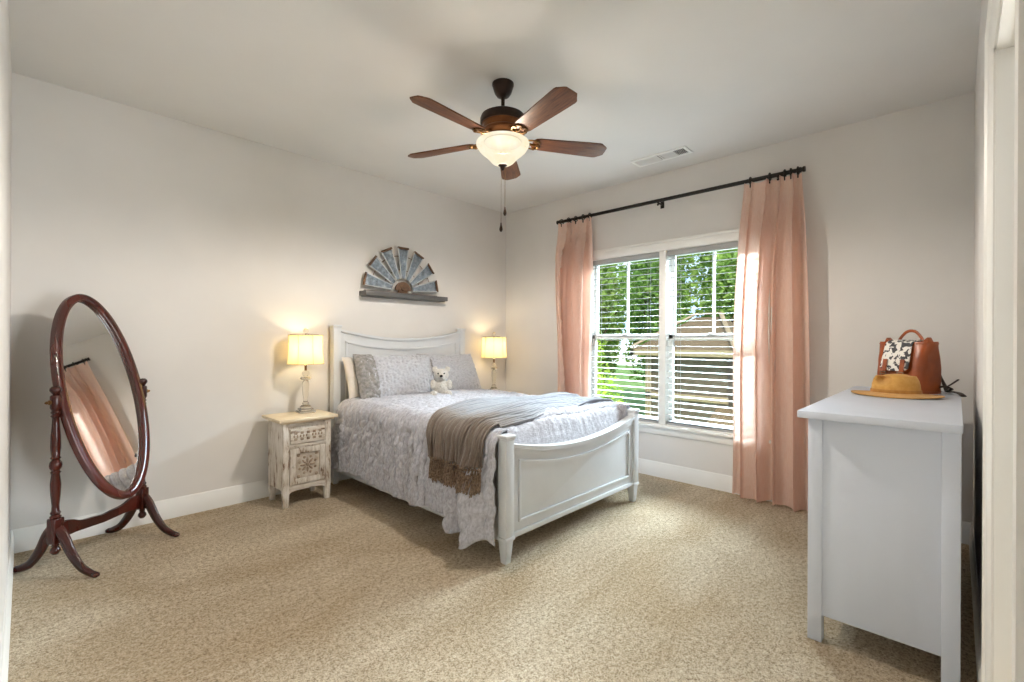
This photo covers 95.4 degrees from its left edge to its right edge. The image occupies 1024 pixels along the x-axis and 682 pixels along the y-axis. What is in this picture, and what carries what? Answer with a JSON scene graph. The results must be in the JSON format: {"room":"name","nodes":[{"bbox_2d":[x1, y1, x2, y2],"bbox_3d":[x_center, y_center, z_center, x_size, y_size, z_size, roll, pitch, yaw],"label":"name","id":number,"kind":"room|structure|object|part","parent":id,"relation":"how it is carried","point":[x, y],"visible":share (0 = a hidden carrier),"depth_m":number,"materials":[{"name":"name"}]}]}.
{"room":"bedroom","nodes":[
{"label":"bedroom","id":0,"kind":"room"},
{"bbox_2d":[0,0,11,656],"bbox_3d":[-0.514,-0.148,0.318,6.600,2.740,0.140,0,0,44],"label":"wall","id":1,"kind":"structure","parent":0,"point":[5,51],"depth_m":1.85,"materials":[{"name":"paint"}]},
{"bbox_2d":[0,530,13,681],"bbox_3d":[-1.418,1.151,1.286,3.965,0.133,0.016,0,0,44],"label":"baseboard","id":2,"kind":"structure","parent":1,"relation":"attached to","point":[4,659],"depth_m":1.85,"materials":[{"name":"paint"}]},
{"bbox_2d":[10,72,505,529],"bbox_3d":[-1.514,-0.155,4.149,0.140,2.740,4.297,0,0,44],"label":"wall","id":3,"kind":"structure","parent":0,"point":[206,249],"depth_m":3.32,"materials":[{"name":"paint"}]},
{"bbox_2d":[10,473,350,553],"bbox_3d":[-1.463,1.149,4.096,0.016,0.133,4.017,0,0,44],"label":"baseboard","id":4,"kind":"structure","parent":3,"relation":"attached to","point":[25,539],"depth_m":3.20,"materials":[{"name":"paint"}]},
{"bbox_2d":[359,290,447,302],"bbox_3d":[-1.016,-0.424,4.476,0.124,0.050,0.913,0,0,44],"label":"wall shelf","id":5,"kind":"object","parent":3,"relation":"attached to","point":[365,293],"visible":1,"depth_m":4.38,"materials":[{"name":"grey wood"}]},
{"bbox_2d":[363,246,438,295],"bbox_3d":[-1.042,-0.675,4.455,0.040,0.446,0.840,0,0,44],"label":"decoration","id":6,"kind":"object","parent":5,"relation":"on","point":[376,264],"visible":0.95,"depth_m":4.43,"materials":[{"name":"galvanized metal"},{"name":"weathered wood"},{"name":"rusted metal"}]},
{"bbox_3d":[-1.222,-0.549,4.269,0.010,0.131,0.299,0,0,44],"label":"blade","id":7,"kind":"part","parent":6,"relation":"part of","materials":[{"name":"metal"}]},
{"bbox_3d":[-1.193,-0.654,4.299,0.010,0.237,0.277,0,0,44],"label":"blade","id":8,"kind":"part","parent":6,"relation":"part of","materials":[{"name":"metal"}]},
{"bbox_3d":[-1.133,-0.723,4.361,0.010,0.294,0.198,0,0,44],"label":"blade","id":9,"kind":"part","parent":6,"relation":"part of","materials":[{"name":"metal"}]},
{"bbox_3d":[-1.042,-0.741,4.456,0.010,0.290,0.113,0,0,44],"label":"blade","id":10,"kind":"part","parent":6,"relation":"part of","materials":[{"name":"metal"}]},
{"bbox_3d":[-0.952,-0.722,4.551,0.010,0.294,0.198,0,0,44],"label":"blade","id":11,"kind":"part","parent":6,"relation":"part of","materials":[{"name":"metal"}]},
{"bbox_3d":[-0.892,-0.653,4.613,0.010,0.237,0.277,0,0,44],"label":"blade","id":12,"kind":"part","parent":6,"relation":"part of","materials":[{"name":"metal"}]},
{"bbox_3d":[-0.864,-0.548,4.643,0.010,0.131,0.299,0,0,44],"label":"blade","id":13,"kind":"part","parent":6,"relation":"part of","materials":[{"name":"metal"}]},
{"bbox_3d":[-1.025,-0.404,4.485,0.099,0.009,0.873,0,0,44],"label":"mounting rail","id":14,"kind":"part","parent":5,"relation":"part of","materials":[{"name":"grey wood"}]},
{"bbox_2d":[8,473,976,681],"bbox_3d":[0.866,1.286,1.870,6.740,0.120,4.297,0,0,44],"label":"floor","id":15,"kind":"structure","parent":0,"point":[678,582],"depth_m":2.19,"materials":[{"name":"carpet"}]},
{"bbox_2d":[13,294,179,577],"bbox_3d":[-2.337,0.471,2.662,0.508,1.483,0.599,0,0,6],"label":"mirror","id":16,"kind":"object","parent":15,"relation":"on","point":[99,394],"visible":0.99,"depth_m":2.62,"materials":[{"name":"brown wood"}]},
{"bbox_3d":[-2.489,1.083,2.428,0.264,0.258,0.042,0,0,6],"label":"leg","id":17,"kind":"part","parent":16,"relation":"part of","materials":[{"name":"brown wood"}]},
{"bbox_3d":[-2.366,0.671,2.414,0.051,0.876,0.052,0,0,6],"label":"post","id":18,"kind":"part","parent":16,"relation":"part of","materials":[{"name":"brown wood"}]},
{"bbox_3d":[-2.247,1.084,2.401,0.264,0.258,0.042,0,0,6],"label":"leg","id":19,"kind":"part","parent":16,"relation":"part of","materials":[{"name":"brown wood"}]},
{"bbox_3d":[-2.433,1.083,2.924,0.264,0.258,0.042,0,0,6],"label":"leg","id":20,"kind":"part","parent":16,"relation":"part of","materials":[{"name":"brown wood"}]},
{"bbox_3d":[-2.310,0.671,2.909,0.051,0.876,0.052,0,0,6],"label":"post","id":21,"kind":"part","parent":16,"relation":"part of","materials":[{"name":"brown wood"}]},
{"bbox_3d":[-2.191,1.083,2.896,0.264,0.258,0.042,0,0,6],"label":"leg","id":22,"kind":"part","parent":16,"relation":"part of","materials":[{"name":"brown wood"}]},
{"bbox_2d":[262,409,337,508],"bbox_3d":[-1.630,0.890,3.581,0.366,0.650,0.435,0,0,44],"label":"nightstand","id":23,"kind":"object","parent":15,"relation":"on","point":[299,445],"visible":1,"depth_m":3.47,"materials":[{"name":"white wood"}]},
{"bbox_3d":[-1.837,1.149,3.565,0.040,0.130,0.048,0,0,44],"label":"leg","id":24,"kind":"part","parent":23,"relation":"part of","materials":[{"name":"white wood"}]},
{"bbox_3d":[-1.649,1.150,3.386,0.040,0.130,0.048,0,0,44],"label":"leg","id":25,"kind":"part","parent":23,"relation":"part of","materials":[{"name":"white wood"}]},
{"bbox_2d":[287,328,324,413],"bbox_3d":[-1.634,0.231,3.686,0.278,0.667,0.278,0,0,-24],"label":"table lamp","id":26,"kind":"object","parent":23,"relation":"on","point":[305,350],"visible":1,"depth_m":3.59,"materials":[{"name":"beige fabric"}]},
{"bbox_3d":[-1.633,0.067,3.686,0.284,0.225,0.284,0,0,44],"label":"lamp shade","id":27,"kind":"part","parent":26,"relation":"part of","materials":[{"name":"beige fabric"}]},
{"bbox_3d":[-1.539,1.075,3.493,0.026,0.030,0.269,0,0,44],"label":"rail","id":28,"kind":"part","parent":23,"relation":"part of","materials":[{"name":"white wood"}]},
{"bbox_3d":[-1.537,0.769,3.493,0.026,0.020,0.269,0,0,44],"label":"rail","id":29,"kind":"part","parent":23,"relation":"part of","materials":[{"name":"white wood"}]},
{"bbox_3d":[-1.537,0.614,3.493,0.026,0.030,0.269,0,0,44],"label":"rail","id":30,"kind":"part","parent":23,"relation":"part of","materials":[{"name":"white wood"}]},
{"bbox_3d":[-1.530,0.923,3.485,0.020,0.265,0.259,0,0,44],"label":"door","id":31,"kind":"part","parent":23,"relation":"part of","materials":[{"name":"white wood"}]},
{"bbox_3d":[-1.530,0.700,3.486,0.022,0.110,0.255,0,0,44],"label":"drawer","id":32,"kind":"part","parent":23,"relation":"part of","materials":[{"name":"white wood"}]},
{"bbox_3d":[-1.534,0.923,3.489,0.006,0.189,0.183,0,0,44],"label":"door panel","id":33,"kind":"part","parent":23,"relation":"part of","materials":[{"name":"beige wood"}]},
{"bbox_2d":[297,451,317,477],"bbox_3d":[-1.530,0.923,3.486,0.012,0.182,0.158,0,0,44],"label":"flower","id":34,"kind":"object","parent":23,"relation":"on","point":[307,461],"depth_m":3.48,"materials":[{"name":"beige wood"}]},
{"bbox_3d":[-1.436,1.151,3.608,0.040,0.130,0.048,0,0,44],"label":"leg","id":35,"kind":"part","parent":23,"relation":"part of","materials":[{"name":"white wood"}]},
{"bbox_2d":[329,325,639,564],"bbox_3d":[-0.290,0.544,3.767,2.120,1.352,1.467,0,0,44],"label":"bed","id":36,"kind":"object","parent":15,"relation":"on","point":[536,485],"visible":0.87,"depth_m":3.07,"materials":[{"name":"white paint"}]},
{"bbox_3d":[-1.506,0.539,3.971,0.082,1.352,0.082,0,0,44],"label":"headboard post","id":37,"kind":"part","parent":36,"relation":"part of","materials":[{"name":"white paint"}]},
{"bbox_3d":[-1.026,0.457,4.471,0.030,1.080,1.327,0,0,44],"label":"headboard panel","id":38,"kind":"part","parent":36,"relation":"part of","materials":[{"name":"white paint"}]},
{"bbox_3d":[-1.025,0.363,4.470,0.060,0.928,1.327,0,0,44],"label":"headboard moulding","id":39,"kind":"part","parent":36,"relation":"part of","materials":[{"name":"white paint"}]},
{"bbox_3d":[-0.763,1.029,3.276,2.010,0.170,0.026,0,0,44],"label":"rail","id":40,"kind":"part","parent":36,"relation":"part of","materials":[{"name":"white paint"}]},
{"bbox_3d":[-0.548,0.542,4.972,0.082,1.352,0.082,0,0,44],"label":"headboard post","id":41,"kind":"part","parent":36,"relation":"part of","materials":[{"name":"white paint"}]},
{"bbox_2d":[331,388,629,549],"bbox_3d":[-0.263,0.791,3.706,1.881,0.684,1.766,0,0,44],"label":"comforter","id":42,"kind":"object","parent":36,"relation":"on","point":[382,441],"visible":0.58,"depth_m":3.12,"materials":[{"name":"white fabric"}]},
{"bbox_2d":[342,357,359,398],"bbox_3d":[-1.191,0.316,4.128,0.198,0.359,0.622,0,0,40],"label":"pillow","id":43,"kind":"object","parent":42,"relation":"on","point":[349,367],"visible":0.16,"depth_m":3.90,"materials":[{"name":"beige fabric"}]},
{"bbox_2d":[353,354,433,398],"bbox_3d":[-1.010,0.317,4.110,0.735,0.411,0.251,0,0,-40],"label":"pillow sham","id":44,"kind":"object","parent":42,"relation":"on","point":[377,376],"visible":0.81,"depth_m":4.00,"materials":[{"name":"grey fabric"}]},
{"bbox_2d":[430,366,451,394],"bbox_3d":[-0.620,0.365,4.074,0.198,0.282,0.201,0,0,-8],"label":"teddy bear","id":45,"kind":"object","parent":42,"relation":"on","point":[440,385],"visible":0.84,"depth_m":4.06},
{"bbox_2d":[416,354,481,389],"bbox_3d":[-0.606,0.323,4.630,0.244,0.402,0.715,0,0,41],"label":"pillow sham","id":46,"kind":"object","parent":42,"relation":"on","point":[462,373],"visible":0.59,"depth_m":4.63,"materials":[{"name":"grey fabric"}]},
{"bbox_2d":[426,392,613,497],"bbox_3d":[0.123,0.634,3.339,0.686,0.446,1.741,0,0,44],"label":"throw blanket","id":47,"kind":"object","parent":42,"relation":"on","point":[457,432],"visible":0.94,"depth_m":2.79,"materials":[{"name":"brown fabric"}]},
{"bbox_3d":[-0.299,0.785,3.775,1.930,0.420,1.330,0,0,44],"label":"mattress","id":48,"kind":"part","parent":36,"relation":"part of","materials":[{"name":"white fabric"}]},
{"bbox_3d":[-0.034,0.869,2.563,0.082,0.706,0.082,0,0,44],"label":"footboard post","id":49,"kind":"part","parent":36,"relation":"part of","materials":[{"name":"white paint"}]},
{"bbox_3d":[0.445,0.835,3.063,0.028,0.493,1.327,0,0,44],"label":"footboard panel","id":50,"kind":"part","parent":36,"relation":"part of","materials":[{"name":"white paint"}]},
{"bbox_3d":[0.447,0.831,3.062,0.064,0.525,1.327,0,0,44],"label":"footboard moulding","id":51,"kind":"part","parent":36,"relation":"part of","materials":[{"name":"white paint"}]},
{"bbox_3d":[0.923,0.872,3.564,0.082,0.706,0.082,0,0,44],"label":"footboard post","id":52,"kind":"part","parent":36,"relation":"part of","materials":[{"name":"white paint"}]},
{"bbox_2d":[797,386,962,681],"bbox_3d":[1.870,0.759,2.292,0.493,0.942,1.494,0,0,44],"label":"dresser","id":53,"kind":"object","parent":15,"relation":"on","point":[884,474],"visible":0.94,"depth_m":1.76,"materials":[{"name":"paint"}]},
{"bbox_3d":[1.259,0.771,1.927,0.050,0.913,0.050,0,0,44],"label":"leg","id":54,"kind":"part","parent":53,"relation":"part of","materials":[{"name":"paint"}]},
{"bbox_3d":[1.399,0.717,1.779,0.361,0.803,0.018,0,0,44],"label":"panel","id":55,"kind":"part","parent":53,"relation":"part of","materials":[{"name":"paint"}]},
{"bbox_2d":[851,374,944,398],"bbox_3d":[2.016,0.230,2.446,0.380,0.112,0.316,0,0,44],"label":"felt hat","id":56,"kind":"object","parent":53,"relation":"on","point":[901,386],"visible":1,"depth_m":2.38,"materials":[{"name":"fabric"}]},
{"bbox_3d":[2.016,0.224,2.446,0.208,0.100,0.160,0,0,44],"label":"crown","id":57,"kind":"part","parent":56,"relation":"part of","materials":[{"name":"fabric"}]},
{"bbox_2d":[877,329,966,396],"bbox_3d":[2.299,0.112,2.629,0.384,0.357,0.270,0,0,43],"label":"leather backpack","id":58,"kind":"object","parent":53,"relation":"on","point":[921,359],"visible":0.86,"depth_m":2.56,"materials":[{"name":"leather"}]},
{"bbox_3d":[2.286,-0.030,2.668,0.016,0.074,0.142,0,0,-12],"label":"handle","id":59,"kind":"part","parent":58,"relation":"part of","materials":[{"name":"leather"}]},
{"bbox_3d":[1.553,0.773,1.646,0.050,0.913,0.050,0,0,44],"label":"leg","id":60,"kind":"part","parent":53,"relation":"part of","materials":[{"name":"paint"}]},
{"bbox_3d":[-0.156,0.895,5.094,0.366,0.650,0.435,0,0,44],"label":"nightstand","id":61,"kind":"object","parent":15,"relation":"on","visible":0},
{"bbox_2d":[481,332,506,389],"bbox_3d":[-0.199,0.236,5.137,0.278,0.667,0.278,0,0,-24],"label":"table lamp","id":62,"kind":"object","parent":61,"relation":"on","point":[494,347],"visible":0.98,"depth_m":5.04,"materials":[{"name":"beige fabric"}]},
{"bbox_3d":[-0.198,0.072,5.137,0.271,0.225,0.271,0,0,23],"label":"lamp shade","id":63,"kind":"part","parent":62,"relation":"part of","materials":[{"name":"beige fabric"}]},
{"bbox_2d":[8,0,980,212],"bbox_3d":[0.877,-1.574,1.868,6.740,0.120,4.297,0,0,44],"label":"ceiling","id":64,"kind":"structure","parent":0,"point":[330,81],"depth_m":2.59,"materials":[{"name":"paint"}]},
{"bbox_2d":[408,78,606,231],"bbox_3d":[-0.079,-1.081,2.712,1.250,0.874,1.209,0,0,44],"label":"ceiling fan","id":65,"kind":"object","parent":64,"relation":"hanging from","point":[502,140],"visible":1,"depth_m":2.64,"materials":[{"name":"brown wood"}]},
{"bbox_3d":[-0.437,-1.185,2.909,0.467,0.008,0.138,0,12,23],"label":"blade","id":66,"kind":"part","parent":65,"relation":"part of","materials":[{"name":"brown wood"}]},
{"bbox_3d":[-0.325,-1.184,2.435,0.138,0.008,0.467,16,10,40],"label":"blade","id":67,"kind":"part","parent":65,"relation":"part of","materials":[{"name":"brown wood"}]},
{"bbox_3d":[-0.055,-1.105,2.750,0.315,0.143,0.315,0,0,44],"label":"lamp shade","id":68,"kind":"part","parent":65,"relation":"part of","materials":[{"name":"white glass"}]},
{"bbox_3d":[-0.054,-1.232,2.749,0.260,0.090,0.260,0,0,44],"label":"motor","id":69,"kind":"part","parent":65,"relation":"part of","materials":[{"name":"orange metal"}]},
{"bbox_3d":[-0.020,-1.183,3.163,0.138,0.008,0.467,-12,-1,5],"label":"blade","id":70,"kind":"part","parent":65,"relation":"part of","materials":[{"name":"brown wood"}]},
{"bbox_3d":[0.161,-1.182,2.395,0.138,0.008,0.467,14,-7,-31],"label":"blade","id":71,"kind":"part","parent":65,"relation":"part of","materials":[{"name":"brown wood"}]},
{"bbox_3d":[0.349,-1.182,2.845,0.467,0.008,0.138,0,-12,-13],"label":"blade","id":72,"kind":"part","parent":65,"relation":"part of","materials":[{"name":"brown wood"}]},
{"bbox_2d":[630,146,692,166],"bbox_3d":[1.224,-1.509,3.824,0.470,0.010,0.164,0,0,44],"label":"ceiling vent","id":73,"kind":"object","parent":64,"relation":"in","point":[680,151],"visible":1,"depth_m":3.80,"materials":[{"name":"white plastic"}]},
{"bbox_2d":[505,92,974,522],"bbox_3d":[2.358,-0.139,3.323,6.600,2.740,0.140,0,0,44],"label":"wall","id":74,"kind":"structure","parent":0,"point":[889,198],"depth_m":3.25,"materials":[{"name":"paint"}]},
{"bbox_2d":[591,228,770,444],"bbox_3d":[1.388,-0.030,4.219,1.784,1.744,0.185,0,0,44],"label":"window","id":75,"kind":"structure","parent":74,"relation":"in","point":[673,274],"depth_m":4.17,"materials":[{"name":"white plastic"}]},
{"bbox_2d":[591,252,658,422],"bbox_3d":[1.069,-0.032,4.479,0.740,1.549,0.069,0,0,44],"label":"blind","id":76,"kind":"object","parent":75,"relation":"attached to","point":[649,255],"visible":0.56,"depth_m":4.44,"materials":[{"name":"white plastic"}]},
{"bbox_3d":[0.881,-0.026,4.668,0.002,1.521,0.056,0,0,44],"label":"ladder cord","id":77,"kind":"part","parent":76,"relation":"part of","materials":[{"name":"white fabric"}]},
{"bbox_3d":[1.266,-0.025,4.300,0.002,1.521,0.056,0,0,44],"label":"ladder cord","id":78,"kind":"part","parent":76,"relation":"part of","materials":[{"name":"white fabric"}]},
{"bbox_3d":[1.071,0.734,4.485,0.740,0.018,0.050,0,0,44],"label":"rail","id":79,"kind":"part","parent":76,"relation":"part of","materials":[{"name":"white plastic"}]},
{"bbox_2d":[592,258,658,419],"bbox_3d":[1.116,-0.032,4.528,0.756,1.551,0.078,0,0,44],"label":"window","id":80,"kind":"structure","parent":75,"relation":"attached to","point":[624,336],"depth_m":4.60,"materials":[{"name":"white plastic"}]},
{"bbox_2d":[667,241,737,432],"bbox_3d":[1.662,-0.029,3.913,0.740,1.549,0.069,0,0,44],"label":"blind","id":81,"kind":"object","parent":75,"relation":"attached to","point":[730,245],"visible":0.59,"depth_m":3.96,"materials":[{"name":"white plastic"}]},
{"bbox_3d":[1.474,-0.024,4.102,0.002,1.521,0.056,0,0,44],"label":"ladder cord","id":82,"kind":"part","parent":81,"relation":"part of","materials":[{"name":"white fabric"}]},
{"bbox_3d":[1.664,0.737,3.918,0.740,0.018,0.050,0,0,44],"label":"rail","id":83,"kind":"part","parent":81,"relation":"part of","materials":[{"name":"white plastic"}]},
{"bbox_2d":[556,166,805,224],"bbox_3d":[1.316,-1.232,4.149,2.259,0.080,0.112,0,0,44],"label":"curtain rod","id":84,"kind":"object","parent":74,"relation":"attached to","point":[803,169],"visible":0.84,"depth_m":3.93,"materials":[{"name":"black metal"}]},
{"bbox_2d":[555,213,592,396],"bbox_3d":[0.638,-0.026,4.732,0.443,2.488,0.192,0,0,44],"label":"curtain","id":85,"kind":"object","parent":84,"relation":"hanging from","point":[574,248],"visible":0.73,"depth_m":4.73,"materials":[{"name":"pink fabric"}]},
{"bbox_2d":[732,166,809,511],"bbox_3d":[1.947,-0.020,3.493,0.535,2.488,0.184,0,0,44],"label":"curtain","id":86,"kind":"object","parent":84,"relation":"hanging from","point":[769,392],"visible":0.98,"depth_m":3.50,"materials":[{"name":"pink fabric"}]},
{"bbox_2d":[638,458,970,544],"bbox_3d":[1.347,1.160,4.178,3.965,0.133,0.016,0,0,44],"label":"baseboard","id":87,"kind":"structure","parent":74,"relation":"attached to","point":[711,480],"depth_m":3.98,"materials":[{"name":"paint"}]},
{"bbox_2d":[973,0,987,622],"bbox_3d":[1.442,-0.141,1.323,0.110,2.740,4.017,0,0,44],"label":"wall","id":88,"kind":"structure","parent":0,"point":[979,84],"depth_m":2.15,"materials":[{"name":"paint"}]},
{"bbox_2d":[969,523,981,681],"bbox_3d":[2.047,1.164,2.054,0.016,0.133,2.120,0,0,44],"label":"baseboard","id":89,"kind":"structure","parent":88,"relation":"attached to","point":[973,567],"depth_m":1.95,"materials":[{"name":"paint"}]},
{"bbox_2d":[982,0,1023,681],"bbox_3d":[0.971,0.192,0.927,0.021,2.070,0.978,0,0,44],"label":"door frame","id":90,"kind":"structure","parent":88,"relation":"attached to","point":[994,6],"depth_m":1.20,"materials":[{"name":"paint"}]},
{"bbox_2d":[993,0,1014,681],"bbox_3d":[1.020,0.228,0.880,0.117,2.000,0.840,0,0,44],"label":"door","id":91,"kind":"structure","parent":88,"relation":"in","point":[1005,45],"depth_m":1.20,"materials":[{"name":"paint"}]},
{"label":"outside","id":92,"kind":"structure","parent":0,"visible":0},
{"bbox_2d":[605,365,644,414],"bbox_3d":[17.067,4.462,37.985,100.000,0.200,69.400,0,0,44],"label":"ground","id":93,"kind":"structure","parent":92,"point":[619,371],"depth_m":43.36,"materials":[{"name":"green plant"}]},
{"bbox_2d":[597,330,614,392],"bbox_3d":[2.432,1.583,17.497,3.156,5.486,2.277,0,0,44],"label":"bush","id":94,"kind":"object","parent":93,"relation":"on","point":[600,364],"visible":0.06,"depth_m":16.95,"materials":[{"name":"green plant"}]},
{"bbox_2d":[599,280,622,347],"bbox_3d":[5.182,-1.103,29.735,3.295,10.858,4.037,0,0,44],"label":"tree","id":95,"kind":"object","parent":93,"relation":"on","point":[620,319],"visible":0.02,"depth_m":30.06,"materials":[{"name":"green plant"}]},
{"bbox_2d":[597,264,626,380],"bbox_3d":[4.289,-0.945,24.297,3.197,10.544,3.234,0,0,-6],"label":"tree","id":96,"kind":"object","parent":93,"relation":"on","point":[608,324],"visible":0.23,"depth_m":23.64,"materials":[{"name":"green plant"}]},
{"bbox_2d":[597,359,626,402],"bbox_3d":[2.333,2.396,13.700,2.219,3.866,2.047,0,0,44],"label":"bush","id":97,"kind":"object","parent":93,"relation":"on","point":[601,381],"visible":0.04,"depth_m":13.58,"materials":[{"name":"green plant"}]},
{"bbox_2d":[600,263,625,386],"bbox_3d":[6.738,-2.102,34.990,3.712,12.858,3.289,0,0,3],"label":"tree","id":98,"kind":"object","parent":93,"relation":"on","point":[612,355],"visible":0.08,"depth_m":34.46,"materials":[{"name":"green plant"}]},
{"bbox_2d":[623,266,644,382],"bbox_3d":[9.264,-1.589,31.345,3.975,11.859,3.677,0,0,-4],"label":"tree","id":99,"kind":"object","parent":93,"relation":"on","point":[625,294],"visible":0.02,"depth_m":31.33,"materials":[{"name":"green plant"}]},
{"bbox_2d":[614,257,691,380],"bbox_3d":[6.529,-0.519,21.250,3.425,9.715,3.640,0,0,44],"label":"tree","id":100,"kind":"object","parent":93,"relation":"on","point":[650,302],"visible":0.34,"depth_m":20.70,"materials":[{"name":"green plant"}]},
{"bbox_2d":[630,254,699,339],"bbox_3d":[8.493,-2.111,26.211,3.928,12.904,3.469,0,0,44],"label":"tree","id":101,"kind":"object","parent":93,"relation":"on","point":[691,259],"visible":0.1,"depth_m":25.36,"materials":[{"name":"green plant"}]},
{"bbox_2d":[630,312,733,425],"bbox_3d":[9.818,1.716,13.175,10.615,5.275,9.700,0,0,44],"label":"house","id":102,"kind":"structure","parent":93,"relation":"on","point":[722,323],"depth_m":13.39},
{"bbox_3d":[5.034,2.309,13.589,2.460,4.050,0.070,0,0,44],"label":"wall trim","id":103,"kind":"part","parent":102,"relation":"part of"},
{"bbox_2d":[688,250,726,316],"bbox_3d":[12.921,-1.542,28.496,4.180,11.799,3.879,0,0,44],"label":"tree","id":104,"kind":"object","parent":93,"relation":"on","point":[702,259],"visible":0.07,"depth_m":28.95,"materials":[{"name":"green plant"}]},
{"bbox_2d":[699,249,737,322],"bbox_3d":[9.513,-0.316,19.069,3.258,9.337,3.664,0,0,-23],"label":"tree","id":105,"kind":"object","parent":93,"relation":"on","point":[728,312],"visible":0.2,"depth_m":18.68,"materials":[{"name":"green plant"}]}
]}

